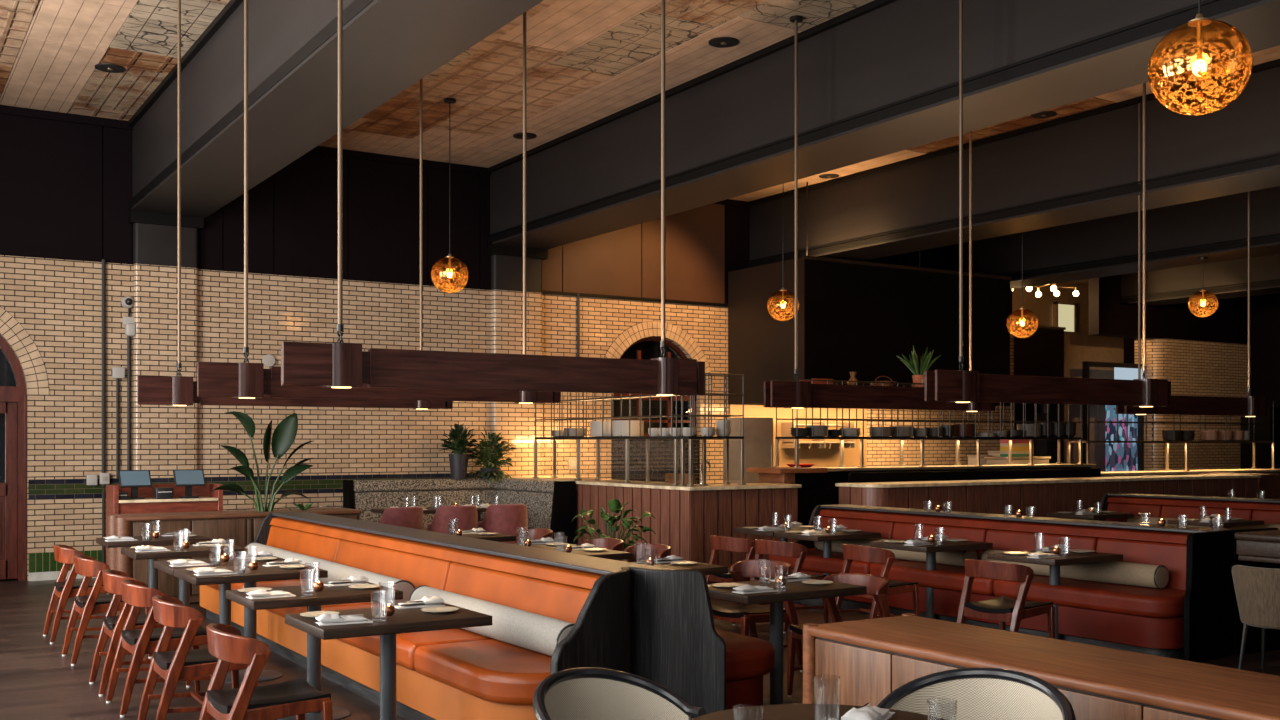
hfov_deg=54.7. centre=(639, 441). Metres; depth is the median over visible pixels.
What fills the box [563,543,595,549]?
napkin
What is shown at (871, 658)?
partition
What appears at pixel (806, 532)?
napkin
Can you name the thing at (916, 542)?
napkin
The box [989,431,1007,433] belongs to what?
bowl
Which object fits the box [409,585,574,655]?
bolster
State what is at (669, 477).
chopping board
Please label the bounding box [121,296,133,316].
security camera
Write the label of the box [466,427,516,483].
trailing plant
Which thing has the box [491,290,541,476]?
pillar
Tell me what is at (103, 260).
conduit pipe
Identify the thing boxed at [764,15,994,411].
linear pendant
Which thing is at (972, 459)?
tub
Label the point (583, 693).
cane chair
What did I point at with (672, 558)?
napkin
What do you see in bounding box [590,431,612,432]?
plate
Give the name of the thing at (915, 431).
bowl
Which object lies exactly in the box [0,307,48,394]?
trim
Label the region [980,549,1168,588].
bolster
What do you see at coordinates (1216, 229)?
beam
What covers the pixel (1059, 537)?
tumbler
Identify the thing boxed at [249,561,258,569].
candle holder
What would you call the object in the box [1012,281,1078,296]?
chandelier
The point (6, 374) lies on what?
wall
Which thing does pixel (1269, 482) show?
countertop
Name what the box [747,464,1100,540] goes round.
countertop
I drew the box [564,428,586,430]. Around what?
bowl
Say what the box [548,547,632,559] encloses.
dining table
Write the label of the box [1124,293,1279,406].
wall
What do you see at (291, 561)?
napkin
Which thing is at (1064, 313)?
lit window
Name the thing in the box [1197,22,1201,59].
socket
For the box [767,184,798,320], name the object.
globe pendant
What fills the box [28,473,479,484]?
trim
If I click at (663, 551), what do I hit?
dining chair
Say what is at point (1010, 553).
plate
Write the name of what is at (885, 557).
dining chair
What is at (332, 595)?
dining table
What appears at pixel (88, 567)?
dining chair
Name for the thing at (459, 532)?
candle holder
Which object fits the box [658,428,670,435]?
cup
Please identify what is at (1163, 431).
bowl
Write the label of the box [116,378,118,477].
conduit pipe
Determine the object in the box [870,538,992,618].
dining table
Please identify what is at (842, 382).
glass rack
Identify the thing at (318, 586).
candle holder
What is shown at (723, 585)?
plate
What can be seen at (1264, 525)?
bolster
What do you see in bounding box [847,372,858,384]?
clay vase
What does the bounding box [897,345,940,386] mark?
snake plant
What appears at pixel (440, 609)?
plate
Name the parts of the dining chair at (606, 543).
crest rail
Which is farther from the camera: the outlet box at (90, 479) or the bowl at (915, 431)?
the bowl at (915, 431)
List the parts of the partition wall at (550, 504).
panel, panel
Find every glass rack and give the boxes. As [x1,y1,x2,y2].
[774,379,1083,467]
[1067,401,1275,470]
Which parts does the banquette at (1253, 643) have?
panel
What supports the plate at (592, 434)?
on the shelving unit at (724, 375)
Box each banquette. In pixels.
[200,512,674,719]
[628,567,774,718]
[769,504,1235,661]
[836,504,1279,654]
[1094,493,1279,523]
[1235,529,1279,563]
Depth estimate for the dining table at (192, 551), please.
10.30 m
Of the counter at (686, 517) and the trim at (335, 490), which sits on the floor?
the counter at (686, 517)
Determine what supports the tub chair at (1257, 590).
on the floor
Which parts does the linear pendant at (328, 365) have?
rod, rod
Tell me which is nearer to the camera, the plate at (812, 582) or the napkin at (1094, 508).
the plate at (812, 582)
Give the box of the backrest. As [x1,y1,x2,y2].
[445,562,590,622]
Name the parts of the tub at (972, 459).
lid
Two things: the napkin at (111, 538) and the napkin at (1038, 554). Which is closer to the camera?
the napkin at (1038, 554)
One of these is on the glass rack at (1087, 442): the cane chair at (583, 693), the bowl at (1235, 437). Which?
the bowl at (1235, 437)
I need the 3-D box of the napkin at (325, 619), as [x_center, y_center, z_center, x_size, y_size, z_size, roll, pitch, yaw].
[-1.466,0.873,6.145,0.265,0.054,0.114,0,0,-25]
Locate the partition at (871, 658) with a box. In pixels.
[803,613,1279,719]
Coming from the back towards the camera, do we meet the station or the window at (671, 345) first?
the window at (671, 345)
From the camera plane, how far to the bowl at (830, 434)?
15.64 m
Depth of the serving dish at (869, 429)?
16.03 m
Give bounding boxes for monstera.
[572,499,655,561]
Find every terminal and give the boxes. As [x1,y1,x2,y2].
[118,470,151,499]
[173,469,205,497]
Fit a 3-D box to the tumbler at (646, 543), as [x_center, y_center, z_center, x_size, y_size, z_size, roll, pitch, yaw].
[0.005,0.826,9.133,0.087,0.148,0.088,0,0,32]
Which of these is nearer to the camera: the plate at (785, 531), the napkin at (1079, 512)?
the plate at (785, 531)
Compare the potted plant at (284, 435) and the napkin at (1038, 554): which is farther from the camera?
the potted plant at (284, 435)
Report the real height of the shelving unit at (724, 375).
1.299 m
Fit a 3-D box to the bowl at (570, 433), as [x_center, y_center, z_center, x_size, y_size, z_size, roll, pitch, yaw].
[-0.869,-0.098,16.659,0.320,0.074,0.317,0,0,-32]
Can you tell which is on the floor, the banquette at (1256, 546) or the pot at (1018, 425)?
the banquette at (1256, 546)
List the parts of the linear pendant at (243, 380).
rod, rod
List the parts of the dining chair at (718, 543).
leg, cross rail, crest rail, leg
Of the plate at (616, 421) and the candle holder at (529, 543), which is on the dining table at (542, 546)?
the candle holder at (529, 543)
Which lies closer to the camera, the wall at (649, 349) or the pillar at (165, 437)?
the pillar at (165, 437)
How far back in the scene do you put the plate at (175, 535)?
11.67 m
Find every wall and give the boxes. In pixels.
[0,105,1249,580]
[0,350,15,482]
[343,478,574,543]
[612,341,687,432]
[835,474,1260,519]
[1012,283,1088,332]
[1064,331,1123,471]
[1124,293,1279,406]
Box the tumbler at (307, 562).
[305,562,319,586]
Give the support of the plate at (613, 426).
on the plate at (612, 428)
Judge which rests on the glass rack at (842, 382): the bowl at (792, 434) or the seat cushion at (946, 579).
the bowl at (792, 434)
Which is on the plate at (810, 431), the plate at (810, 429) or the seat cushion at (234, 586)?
the plate at (810, 429)
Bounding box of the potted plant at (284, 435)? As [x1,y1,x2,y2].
[211,411,312,511]
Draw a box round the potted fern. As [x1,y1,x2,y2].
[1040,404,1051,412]
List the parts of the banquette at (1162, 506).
panel, cap rail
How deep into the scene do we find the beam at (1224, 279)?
23.96 m
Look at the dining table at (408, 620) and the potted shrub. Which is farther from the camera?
the potted shrub
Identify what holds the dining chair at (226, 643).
on the floor
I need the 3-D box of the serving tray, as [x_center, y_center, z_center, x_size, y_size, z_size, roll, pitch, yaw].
[2.218,-0.740,15.592,0.340,0.090,0.260,0,0,-32]
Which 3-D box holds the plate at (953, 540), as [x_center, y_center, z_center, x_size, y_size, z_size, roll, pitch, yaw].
[2.857,0.892,11.164,0.200,0.016,0.200,0,0,-35]
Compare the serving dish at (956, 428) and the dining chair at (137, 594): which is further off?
the serving dish at (956, 428)
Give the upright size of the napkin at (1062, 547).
0.049 m
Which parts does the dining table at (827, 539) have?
plate, post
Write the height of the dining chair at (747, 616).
0.782 m
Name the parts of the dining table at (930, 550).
post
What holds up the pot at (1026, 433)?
in the glass rack at (842, 382)
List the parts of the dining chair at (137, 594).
leg, cross rail, leg, crest rail, seat rail, leg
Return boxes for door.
[0,335,26,580]
[1082,361,1143,471]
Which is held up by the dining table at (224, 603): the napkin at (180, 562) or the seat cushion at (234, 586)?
the napkin at (180, 562)
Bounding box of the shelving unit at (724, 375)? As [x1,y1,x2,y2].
[532,373,745,485]
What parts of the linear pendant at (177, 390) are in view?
rod, rod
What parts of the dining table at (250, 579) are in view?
post, plate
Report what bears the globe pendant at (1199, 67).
hanging from the ceiling
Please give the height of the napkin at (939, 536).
0.049 m
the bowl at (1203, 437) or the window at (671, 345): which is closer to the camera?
the window at (671, 345)
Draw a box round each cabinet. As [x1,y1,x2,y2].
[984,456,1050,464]
[1240,407,1279,468]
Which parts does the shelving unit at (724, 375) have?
post, post, post, post, post, post, post, post, post, post, post, post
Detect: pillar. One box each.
[133,264,197,477]
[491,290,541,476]
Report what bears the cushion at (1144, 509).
on the banquette at (1162, 506)
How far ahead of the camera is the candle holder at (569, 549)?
10.00 m
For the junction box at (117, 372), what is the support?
attached to the wall at (58, 302)
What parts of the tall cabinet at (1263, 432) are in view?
door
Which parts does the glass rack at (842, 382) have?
post, post, post, post, post, post, post, post, post, post, post, post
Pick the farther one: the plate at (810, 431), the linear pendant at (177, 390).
the plate at (810, 431)
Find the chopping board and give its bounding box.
[665,473,694,483]
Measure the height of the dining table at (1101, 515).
0.750 m
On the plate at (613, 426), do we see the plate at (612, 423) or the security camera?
the plate at (612, 423)
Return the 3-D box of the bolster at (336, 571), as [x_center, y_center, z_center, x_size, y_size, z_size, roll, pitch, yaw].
[-2.616,1.045,10.015,0.204,0.204,3.770,0,0,-32]
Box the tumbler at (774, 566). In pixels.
[774,566,787,591]
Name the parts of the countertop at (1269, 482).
return panel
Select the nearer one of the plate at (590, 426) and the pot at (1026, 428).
the plate at (590, 426)
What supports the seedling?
in the divider
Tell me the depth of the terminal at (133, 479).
13.27 m
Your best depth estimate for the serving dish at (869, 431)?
16.03 m
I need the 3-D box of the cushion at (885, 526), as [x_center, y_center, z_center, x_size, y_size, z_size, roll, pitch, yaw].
[2.246,1.048,12.873,0.255,0.485,1.116,0,0,-32]
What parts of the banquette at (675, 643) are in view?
panel, panel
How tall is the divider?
0.905 m
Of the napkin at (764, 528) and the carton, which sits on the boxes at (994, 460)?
the carton
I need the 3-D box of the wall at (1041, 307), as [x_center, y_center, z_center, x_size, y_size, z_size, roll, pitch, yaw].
[7.942,-1.140,29.378,8.200,5.580,0.200,0,0,-32]
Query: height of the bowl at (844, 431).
0.049 m
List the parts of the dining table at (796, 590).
post, plate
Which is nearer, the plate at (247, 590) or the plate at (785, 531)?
the plate at (247, 590)
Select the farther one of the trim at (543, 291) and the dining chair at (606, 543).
the trim at (543, 291)
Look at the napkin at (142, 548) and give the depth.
10.11 m
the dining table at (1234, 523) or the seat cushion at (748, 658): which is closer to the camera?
the seat cushion at (748, 658)
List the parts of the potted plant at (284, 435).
stem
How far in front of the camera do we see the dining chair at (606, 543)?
11.14 m
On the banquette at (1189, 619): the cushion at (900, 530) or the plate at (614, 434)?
the cushion at (900, 530)
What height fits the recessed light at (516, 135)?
0.040 m
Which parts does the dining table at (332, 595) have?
post, plate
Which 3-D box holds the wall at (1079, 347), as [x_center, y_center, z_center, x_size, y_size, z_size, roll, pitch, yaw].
[9.498,-0.325,26.398,2.150,3.950,0.300,0,0,-32]
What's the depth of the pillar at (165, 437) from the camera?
15.35 m
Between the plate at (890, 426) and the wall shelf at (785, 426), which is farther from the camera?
the wall shelf at (785, 426)
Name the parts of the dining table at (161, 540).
post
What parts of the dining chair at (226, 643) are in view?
leg, cross rail, crest rail, leg, seat rail, leg, leg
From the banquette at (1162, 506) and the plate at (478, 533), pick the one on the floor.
the banquette at (1162, 506)
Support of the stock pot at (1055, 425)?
on the glass rack at (842, 382)
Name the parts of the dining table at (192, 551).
post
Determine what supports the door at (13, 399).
in the wall at (58, 302)
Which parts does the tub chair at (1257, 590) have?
leg, backrest, leg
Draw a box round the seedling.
[283,503,328,510]
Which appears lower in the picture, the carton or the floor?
the floor
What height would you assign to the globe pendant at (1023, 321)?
2.431 m
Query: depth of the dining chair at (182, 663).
6.74 m
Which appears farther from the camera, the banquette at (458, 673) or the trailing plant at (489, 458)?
the trailing plant at (489, 458)
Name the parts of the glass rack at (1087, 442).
post, post, post, post, post, post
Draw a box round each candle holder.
[152,532,158,537]
[182,541,189,547]
[220,554,229,561]
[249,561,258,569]
[313,581,323,591]
[382,604,394,615]
[456,530,462,535]
[524,540,531,546]
[564,545,571,552]
[645,558,654,564]
[775,576,785,585]
[825,526,831,532]
[928,535,934,541]
[935,506,941,511]
[1015,511,1022,516]
[1052,546,1060,553]
[1157,518,1165,525]
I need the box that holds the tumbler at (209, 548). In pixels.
[209,548,220,564]
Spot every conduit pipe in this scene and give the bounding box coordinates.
[102,259,104,486]
[102,491,104,562]
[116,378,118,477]
[127,336,130,469]
[577,293,579,356]
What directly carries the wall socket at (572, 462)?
attached to the wall at (58, 302)
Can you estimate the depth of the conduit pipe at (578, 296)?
18.57 m
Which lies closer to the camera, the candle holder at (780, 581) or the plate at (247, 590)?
the plate at (247, 590)
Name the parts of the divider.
panel, panel, rail, panel, panel, panel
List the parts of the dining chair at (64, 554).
leg, cross rail, leg, crest rail, seat rail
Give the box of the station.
[106,483,222,514]
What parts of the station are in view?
panel, panel, panel, panel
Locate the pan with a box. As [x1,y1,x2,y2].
[1004,430,1022,436]
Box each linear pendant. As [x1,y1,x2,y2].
[137,0,452,409]
[197,0,560,403]
[281,0,704,395]
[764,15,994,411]
[924,0,1170,406]
[1116,103,1266,416]
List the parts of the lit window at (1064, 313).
glow panel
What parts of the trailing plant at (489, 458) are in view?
stem, pot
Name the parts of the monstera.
stem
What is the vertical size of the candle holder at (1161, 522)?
0.062 m
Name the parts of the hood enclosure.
panel, hanger rod, hanger rod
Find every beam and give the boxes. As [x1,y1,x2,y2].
[128,0,543,216]
[488,0,1279,248]
[748,59,1279,267]
[956,186,1279,288]
[1121,254,1279,305]
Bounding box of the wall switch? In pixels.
[100,473,109,483]
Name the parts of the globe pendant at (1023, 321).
glass globe, cord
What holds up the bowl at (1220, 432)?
on the bowl at (1220, 437)
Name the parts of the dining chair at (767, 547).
leg, crest rail, leg, leg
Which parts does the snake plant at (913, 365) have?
pot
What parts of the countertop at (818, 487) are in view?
post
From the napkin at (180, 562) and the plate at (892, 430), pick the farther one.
the plate at (892, 430)
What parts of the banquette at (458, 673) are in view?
panel, panel, cap rail, panel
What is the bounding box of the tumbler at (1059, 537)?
[1059,537,1069,556]
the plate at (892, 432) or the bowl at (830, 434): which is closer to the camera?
the bowl at (830, 434)
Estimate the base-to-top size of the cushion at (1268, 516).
0.485 m
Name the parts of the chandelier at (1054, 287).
rail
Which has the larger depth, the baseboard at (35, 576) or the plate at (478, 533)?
the baseboard at (35, 576)
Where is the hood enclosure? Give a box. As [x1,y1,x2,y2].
[728,182,1010,405]
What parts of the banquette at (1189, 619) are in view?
panel, panel, cap rail, panel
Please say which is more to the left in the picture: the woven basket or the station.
the station
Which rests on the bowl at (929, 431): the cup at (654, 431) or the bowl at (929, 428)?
the bowl at (929, 428)
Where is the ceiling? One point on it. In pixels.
(588, 61)
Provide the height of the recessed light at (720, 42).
0.040 m
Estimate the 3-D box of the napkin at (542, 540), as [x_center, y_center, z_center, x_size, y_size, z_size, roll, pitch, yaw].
[-0.890,0.873,10.929,0.265,0.054,0.114,0,0,-26]
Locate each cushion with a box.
[207,579,302,589]
[257,580,379,617]
[266,526,342,562]
[321,604,492,670]
[336,540,451,589]
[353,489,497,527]
[414,639,551,704]
[495,489,552,528]
[716,629,774,681]
[769,549,909,574]
[815,516,895,548]
[870,561,994,595]
[892,522,988,559]
[984,529,1100,551]
[993,575,1184,617]
[1096,538,1185,589]
[1106,503,1163,521]
[1161,505,1255,519]
[1252,510,1279,523]
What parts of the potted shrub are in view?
stem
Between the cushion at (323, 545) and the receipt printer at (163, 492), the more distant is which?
the receipt printer at (163, 492)
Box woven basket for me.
[872,376,896,385]
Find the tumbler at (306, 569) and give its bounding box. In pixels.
[300,569,314,595]
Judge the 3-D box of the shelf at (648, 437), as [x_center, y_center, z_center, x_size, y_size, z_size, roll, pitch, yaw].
[-0.131,-0.045,15.913,0.790,0.030,3.810,0,0,-32]
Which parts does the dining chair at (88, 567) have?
leg, cross rail, leg, crest rail, seat rail, leg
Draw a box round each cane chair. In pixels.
[533,667,705,719]
[876,667,1075,719]
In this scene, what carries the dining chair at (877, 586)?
on the floor
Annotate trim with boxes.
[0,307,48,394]
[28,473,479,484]
[28,477,479,494]
[28,488,342,499]
[28,550,105,572]
[542,290,727,306]
[604,321,712,390]
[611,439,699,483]
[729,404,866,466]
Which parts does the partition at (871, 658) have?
corner post, door, corner post, door, door, door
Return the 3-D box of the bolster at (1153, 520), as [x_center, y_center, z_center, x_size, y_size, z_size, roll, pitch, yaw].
[6.592,1.045,15.220,0.204,0.204,1.300,0,0,-32]
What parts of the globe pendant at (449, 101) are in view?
cord, glass globe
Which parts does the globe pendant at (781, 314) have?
glass globe, cord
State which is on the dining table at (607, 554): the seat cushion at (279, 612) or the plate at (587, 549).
the plate at (587, 549)
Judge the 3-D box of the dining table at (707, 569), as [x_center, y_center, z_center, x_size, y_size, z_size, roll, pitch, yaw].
[0.070,1.275,8.944,0.930,0.750,0.650,0,0,-32]
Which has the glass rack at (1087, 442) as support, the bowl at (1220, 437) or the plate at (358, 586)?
the bowl at (1220, 437)
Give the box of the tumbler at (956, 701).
[927,701,957,719]
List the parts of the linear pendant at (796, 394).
rod, rod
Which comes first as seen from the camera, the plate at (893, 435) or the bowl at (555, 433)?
the plate at (893, 435)
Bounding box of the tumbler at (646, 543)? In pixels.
[635,543,646,563]
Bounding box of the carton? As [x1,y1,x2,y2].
[1000,439,1028,456]
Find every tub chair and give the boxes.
[379,507,422,529]
[427,505,477,533]
[478,504,527,543]
[1231,565,1279,669]
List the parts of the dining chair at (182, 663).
leg, cross rail, crest rail, leg, seat rail, leg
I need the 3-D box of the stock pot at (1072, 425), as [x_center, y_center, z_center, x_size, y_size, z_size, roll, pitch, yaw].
[6.253,-0.166,18.117,0.250,0.210,0.248,0,0,-32]
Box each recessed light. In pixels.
[95,63,124,72]
[513,132,535,138]
[708,37,738,47]
[819,174,838,178]
[1031,111,1056,117]
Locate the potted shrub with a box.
[440,423,477,478]
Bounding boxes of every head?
[129,210,203,267]
[488,244,547,292]
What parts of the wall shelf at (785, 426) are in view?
rail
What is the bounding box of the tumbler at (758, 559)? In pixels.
[758,559,771,582]
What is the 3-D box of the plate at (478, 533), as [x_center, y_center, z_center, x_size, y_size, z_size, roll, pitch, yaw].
[-1.460,0.892,11.930,0.200,0.016,0.200,0,0,-31]
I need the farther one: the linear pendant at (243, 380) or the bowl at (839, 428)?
the bowl at (839, 428)
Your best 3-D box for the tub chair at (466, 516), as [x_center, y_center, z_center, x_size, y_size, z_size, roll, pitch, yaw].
[-2.275,1.211,15.059,0.615,0.882,0.606,0,0,-27]
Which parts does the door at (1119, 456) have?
pane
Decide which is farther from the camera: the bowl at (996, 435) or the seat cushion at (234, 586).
the bowl at (996, 435)
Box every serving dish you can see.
[869,427,891,428]
[869,429,891,430]
[869,431,891,432]
[869,433,891,436]
[953,424,974,426]
[954,432,974,436]
[955,427,974,429]
[955,430,974,431]
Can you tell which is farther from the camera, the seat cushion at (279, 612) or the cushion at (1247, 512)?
the cushion at (1247, 512)
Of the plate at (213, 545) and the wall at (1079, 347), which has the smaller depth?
the plate at (213, 545)
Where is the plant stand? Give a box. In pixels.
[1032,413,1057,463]
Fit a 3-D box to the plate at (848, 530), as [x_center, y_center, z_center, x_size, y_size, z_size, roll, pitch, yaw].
[2.117,0.892,12.352,0.200,0.016,0.200,0,0,-38]
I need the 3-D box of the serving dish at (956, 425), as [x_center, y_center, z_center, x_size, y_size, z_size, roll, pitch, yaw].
[4.444,-0.210,16.974,0.300,0.063,0.297,0,0,-32]
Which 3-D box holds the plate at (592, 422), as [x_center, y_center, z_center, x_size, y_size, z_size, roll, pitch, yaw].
[-0.442,-0.237,15.983,0.400,0.048,0.396,0,0,-32]
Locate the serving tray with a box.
[799,378,832,383]
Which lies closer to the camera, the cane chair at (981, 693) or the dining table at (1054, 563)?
the cane chair at (981, 693)
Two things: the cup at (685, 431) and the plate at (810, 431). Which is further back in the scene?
the plate at (810, 431)
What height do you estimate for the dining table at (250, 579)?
0.750 m
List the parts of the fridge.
door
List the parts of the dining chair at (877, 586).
leg, cross rail, leg, crest rail, leg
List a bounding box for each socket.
[568,458,576,469]
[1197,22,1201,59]
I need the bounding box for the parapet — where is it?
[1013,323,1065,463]
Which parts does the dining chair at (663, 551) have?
leg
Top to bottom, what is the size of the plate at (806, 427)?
0.040 m
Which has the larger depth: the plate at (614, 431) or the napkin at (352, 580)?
the plate at (614, 431)
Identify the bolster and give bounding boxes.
[245,542,414,605]
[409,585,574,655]
[813,538,977,566]
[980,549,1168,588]
[1126,516,1228,528]
[1229,524,1279,528]
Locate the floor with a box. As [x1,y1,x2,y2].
[0,578,1279,719]
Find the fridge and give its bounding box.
[723,418,772,483]
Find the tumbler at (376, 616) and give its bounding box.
[370,590,387,621]
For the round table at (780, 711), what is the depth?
4.10 m
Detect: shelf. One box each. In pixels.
[119,496,218,502]
[535,436,743,438]
[776,437,1081,438]
[781,422,855,447]
[1067,441,1273,442]
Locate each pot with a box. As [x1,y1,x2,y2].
[449,454,468,478]
[940,425,954,436]
[1016,424,1040,427]
[1017,427,1040,430]
[1022,431,1040,436]
[1036,423,1052,436]
[1052,423,1064,436]
[1064,423,1075,436]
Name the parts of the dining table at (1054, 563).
post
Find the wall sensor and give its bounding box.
[262,354,274,366]
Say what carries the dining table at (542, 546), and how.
on the floor
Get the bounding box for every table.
[96,534,209,588]
[121,543,247,606]
[154,555,285,624]
[174,564,327,682]
[226,582,402,719]
[285,602,491,719]
[370,505,486,521]
[449,532,515,541]
[516,542,577,548]
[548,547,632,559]
[631,560,727,574]
[690,704,945,719]
[707,578,866,704]
[733,526,823,602]
[774,530,880,610]
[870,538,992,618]
[987,549,1122,639]
[1047,511,1133,519]
[1167,518,1263,527]
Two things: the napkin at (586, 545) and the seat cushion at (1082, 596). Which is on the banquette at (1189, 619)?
the seat cushion at (1082, 596)
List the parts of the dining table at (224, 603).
post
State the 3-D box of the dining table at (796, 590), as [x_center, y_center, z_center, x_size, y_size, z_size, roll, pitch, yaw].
[0.850,1.275,7.710,0.930,0.750,0.630,0,0,-32]
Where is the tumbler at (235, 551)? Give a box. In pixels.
[233,551,246,573]
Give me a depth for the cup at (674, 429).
14.49 m
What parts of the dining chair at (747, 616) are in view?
cross rail, leg, leg, crest rail, seat rail, leg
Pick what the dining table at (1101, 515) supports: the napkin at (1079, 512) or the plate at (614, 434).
the napkin at (1079, 512)
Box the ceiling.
[0,0,1279,286]
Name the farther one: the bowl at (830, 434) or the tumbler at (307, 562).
the bowl at (830, 434)
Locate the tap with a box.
[700,460,710,483]
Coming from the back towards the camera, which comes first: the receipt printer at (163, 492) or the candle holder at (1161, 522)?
the receipt printer at (163, 492)
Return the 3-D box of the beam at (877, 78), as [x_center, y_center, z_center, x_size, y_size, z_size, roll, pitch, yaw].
[2.941,-3.375,10.532,0.920,1.110,17.870,0,0,-32]
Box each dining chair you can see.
[43,544,121,643]
[62,555,152,665]
[89,570,190,695]
[106,580,212,716]
[138,595,257,719]
[199,623,332,719]
[518,528,552,542]
[581,538,623,560]
[625,544,670,561]
[705,535,755,624]
[712,559,802,671]
[750,539,827,632]
[787,573,890,696]
[835,544,919,618]
[957,559,1054,638]
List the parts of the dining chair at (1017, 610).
leg, cross rail, crest rail, leg, leg, seat rail, leg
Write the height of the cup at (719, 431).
0.100 m
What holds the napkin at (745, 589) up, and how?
on the dining table at (796, 590)
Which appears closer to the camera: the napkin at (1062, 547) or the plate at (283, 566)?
the plate at (283, 566)
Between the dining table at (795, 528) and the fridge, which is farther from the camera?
the fridge
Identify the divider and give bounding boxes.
[106,507,361,602]
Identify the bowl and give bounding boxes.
[552,430,565,436]
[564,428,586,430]
[564,431,586,436]
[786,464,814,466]
[790,428,809,429]
[790,430,810,432]
[791,433,809,436]
[828,432,840,436]
[839,428,860,429]
[840,433,860,436]
[841,430,860,432]
[913,433,927,436]
[914,430,927,432]
[926,427,942,429]
[927,430,942,432]
[927,433,942,436]
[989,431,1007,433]
[995,434,1006,436]
[1162,430,1181,433]
[1162,434,1181,440]
[1179,434,1194,440]
[1181,430,1194,433]
[1201,431,1218,434]
[1201,435,1218,440]
[1216,435,1232,440]
[1218,431,1232,434]
[1230,435,1243,440]
[1232,431,1243,434]
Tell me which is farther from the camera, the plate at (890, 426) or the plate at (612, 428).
the plate at (890, 426)
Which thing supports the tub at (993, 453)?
on the bench
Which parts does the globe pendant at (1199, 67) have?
cord, bulb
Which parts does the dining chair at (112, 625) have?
leg, cross rail, leg, crest rail, seat rail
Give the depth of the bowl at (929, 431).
16.58 m
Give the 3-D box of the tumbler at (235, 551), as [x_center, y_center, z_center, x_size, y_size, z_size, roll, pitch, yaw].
[-2.729,0.826,8.441,0.088,0.148,0.087,0,0,-42]
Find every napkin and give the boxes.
[105,536,136,541]
[135,545,170,551]
[161,530,190,535]
[169,559,209,566]
[194,539,225,545]
[194,567,236,575]
[236,551,273,558]
[246,589,295,598]
[263,558,302,566]
[315,613,372,625]
[324,576,368,586]
[394,596,444,608]
[462,528,484,533]
[479,503,490,507]
[523,537,553,543]
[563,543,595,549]
[654,555,682,562]
[732,584,776,593]
[758,526,782,530]
[771,572,811,581]
[779,521,802,526]
[801,529,825,534]
[823,524,846,530]
[841,703,894,719]
[904,539,931,545]
[921,534,948,539]
[1027,551,1059,558]
[1040,544,1070,550]
[1076,511,1093,514]
[1078,507,1099,511]
[1201,514,1222,518]
[1201,518,1221,521]
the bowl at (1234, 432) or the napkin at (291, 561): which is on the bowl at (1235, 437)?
the bowl at (1234, 432)
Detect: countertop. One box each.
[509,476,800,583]
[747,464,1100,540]
[1091,468,1279,498]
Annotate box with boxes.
[86,474,97,484]
[112,367,124,378]
[123,316,135,336]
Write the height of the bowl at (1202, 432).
0.105 m
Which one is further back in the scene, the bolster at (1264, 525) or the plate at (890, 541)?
the bolster at (1264, 525)
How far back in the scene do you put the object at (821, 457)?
20.98 m
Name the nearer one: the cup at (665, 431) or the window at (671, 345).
the cup at (665, 431)
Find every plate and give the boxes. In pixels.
[175,535,196,536]
[186,567,215,570]
[206,544,229,547]
[238,587,271,592]
[250,557,276,560]
[279,565,307,568]
[300,611,339,617]
[348,584,381,588]
[421,606,458,612]
[478,533,498,534]
[547,543,568,545]
[583,548,606,551]
[590,421,612,423]
[590,426,612,427]
[590,428,612,430]
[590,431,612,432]
[590,433,616,436]
[591,423,612,425]
[612,420,643,422]
[612,423,643,424]
[612,425,643,427]
[612,428,643,429]
[612,430,643,432]
[612,433,643,436]
[670,561,697,564]
[712,583,743,587]
[785,531,802,532]
[802,580,832,584]
[806,425,826,426]
[806,427,826,428]
[809,431,826,432]
[809,433,826,436]
[810,429,826,430]
[842,529,861,531]
[884,540,905,542]
[890,426,913,427]
[891,434,913,436]
[892,428,913,429]
[892,430,913,431]
[892,432,913,433]
[945,539,966,541]
[974,435,994,436]
[1003,552,1028,554]
[1070,549,1094,552]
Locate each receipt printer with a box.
[119,492,127,499]
[153,487,173,498]
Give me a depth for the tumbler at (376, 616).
6.20 m
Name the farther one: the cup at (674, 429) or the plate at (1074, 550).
the cup at (674, 429)
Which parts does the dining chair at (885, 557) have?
leg, cross rail, crest rail, leg, seat rail, leg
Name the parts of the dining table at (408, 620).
post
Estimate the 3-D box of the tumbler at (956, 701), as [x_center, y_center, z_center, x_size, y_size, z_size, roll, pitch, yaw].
[0.877,0.826,3.593,0.087,0.148,0.088,0,0,41]
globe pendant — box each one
[431,98,468,292]
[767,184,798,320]
[1007,232,1037,337]
[1148,0,1252,115]
[1188,257,1217,316]
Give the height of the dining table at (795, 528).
0.750 m
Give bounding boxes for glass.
[813,675,839,714]
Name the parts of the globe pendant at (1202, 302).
glass globe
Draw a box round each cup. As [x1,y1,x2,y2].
[648,428,659,435]
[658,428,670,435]
[669,428,680,435]
[682,428,696,435]
[701,428,715,435]
[716,420,731,427]
[716,428,731,435]
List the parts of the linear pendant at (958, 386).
rod, rod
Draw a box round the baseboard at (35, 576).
[28,571,95,580]
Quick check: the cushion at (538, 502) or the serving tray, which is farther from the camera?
the cushion at (538, 502)
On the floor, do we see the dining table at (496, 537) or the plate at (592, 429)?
the dining table at (496, 537)
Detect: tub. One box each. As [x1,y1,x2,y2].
[967,455,991,464]
[987,451,999,456]
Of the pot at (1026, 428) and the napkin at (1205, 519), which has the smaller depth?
the napkin at (1205, 519)
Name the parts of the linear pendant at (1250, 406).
rod, rod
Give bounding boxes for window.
[612,336,696,436]
[1053,301,1075,331]
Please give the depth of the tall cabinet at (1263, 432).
23.15 m
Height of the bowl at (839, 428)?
0.049 m

